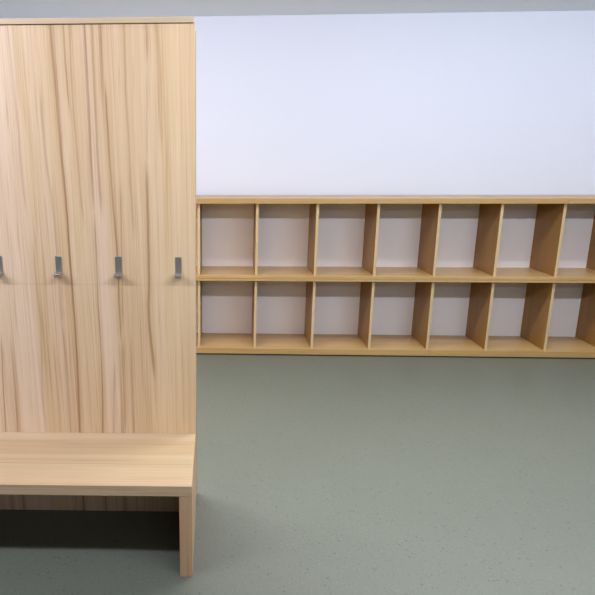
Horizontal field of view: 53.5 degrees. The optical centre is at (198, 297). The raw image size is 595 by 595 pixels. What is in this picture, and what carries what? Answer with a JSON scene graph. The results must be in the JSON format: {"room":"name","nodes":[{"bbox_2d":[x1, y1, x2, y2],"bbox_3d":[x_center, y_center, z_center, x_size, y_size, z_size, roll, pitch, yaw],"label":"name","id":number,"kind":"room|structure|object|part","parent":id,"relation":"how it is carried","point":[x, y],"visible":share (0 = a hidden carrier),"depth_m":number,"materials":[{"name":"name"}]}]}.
{"room":"changing room","nodes":[
{"label":"changing room","id":0,"kind":"room"},
{"bbox_2d":[0,354,594,594],"bbox_3d":[0.451,1.784,-0.786,14.200,0.100,11.875,0,14,3],"label":"floor","id":1,"kind":"structure","parent":0,"point":[317,475],"depth_m":2.61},
{"bbox_2d":[0,17,196,576],"bbox_3d":[-0.775,-0.003,2.179,1.525,1.984,0.560,0,14,1],"label":"bench","id":2,"kind":"object","parent":1,"relation":"on","point":[98,328],"visible":1,"depth_m":2.23,"materials":[{"name":"brown wood"}]},
{"bbox_3d":[-0.777,0.637,2.253,1.520,0.040,0.402,0,14,1],"label":"seat","id":3,"kind":"part","parent":2,"relation":"part of","materials":[{"name":"brown wood"}]},
{"bbox_3d":[-0.040,0.820,2.278,0.046,0.332,0.401,0,14,1],"label":"bench leg","id":4,"kind":"part","parent":2,"relation":"part of","materials":[{"name":"brown wood"}]},
{"bbox_3d":[-0.021,-0.038,2.353,0.024,1.965,0.112,0,14,1],"label":"panel","id":5,"kind":"part","parent":2,"relation":"part of","materials":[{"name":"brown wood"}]},
{"bbox_3d":[-0.768,-0.056,2.436,1.525,1.965,0.019,0,14,1],"label":"panel","id":6,"kind":"part","parent":2,"relation":"part of","materials":[{"name":"brown wood"}]},
{"bbox_2d":[196,195,594,358],"bbox_3d":[1.549,-0.174,4.492,3.992,1.208,0.393,0,14,3],"label":"cubby shelf","id":7,"kind":"object","parent":1,"relation":"on","point":[458,276],"visible":0.85,"depth_m":4.59,"materials":[{"name":"brown wood"}]},
{"bbox_3d":[1.559,0.051,4.747,3.954,0.533,0.005,0,14,3],"label":"panel","id":8,"kind":"part","parent":7,"relation":"part of","materials":[{"name":"white"}]},
{"bbox_3d":[1.557,-0.509,4.611,3.954,0.537,0.005,0,14,3],"label":"panel","id":9,"kind":"part","parent":7,"relation":"part of","materials":[{"name":"white"}]},
{"bbox_2d":[0,0,594,18],"bbox_3d":[0.441,-0.766,-1.405,14.200,0.100,11.875,0,14,3],"label":"ceiling","id":10,"kind":"structure","parent":0,"point":[8,8],"depth_m":4.05,"materials":[{"name":"white paint"}]},
{"bbox_2d":[194,10,594,194],"bbox_3d":[0.722,-0.879,4.619,14.200,2.524,0.100,0,14,3],"label":"wall","id":11,"kind":"structure","parent":0,"point":[461,103],"depth_m":4.38,"materials":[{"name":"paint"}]}
]}

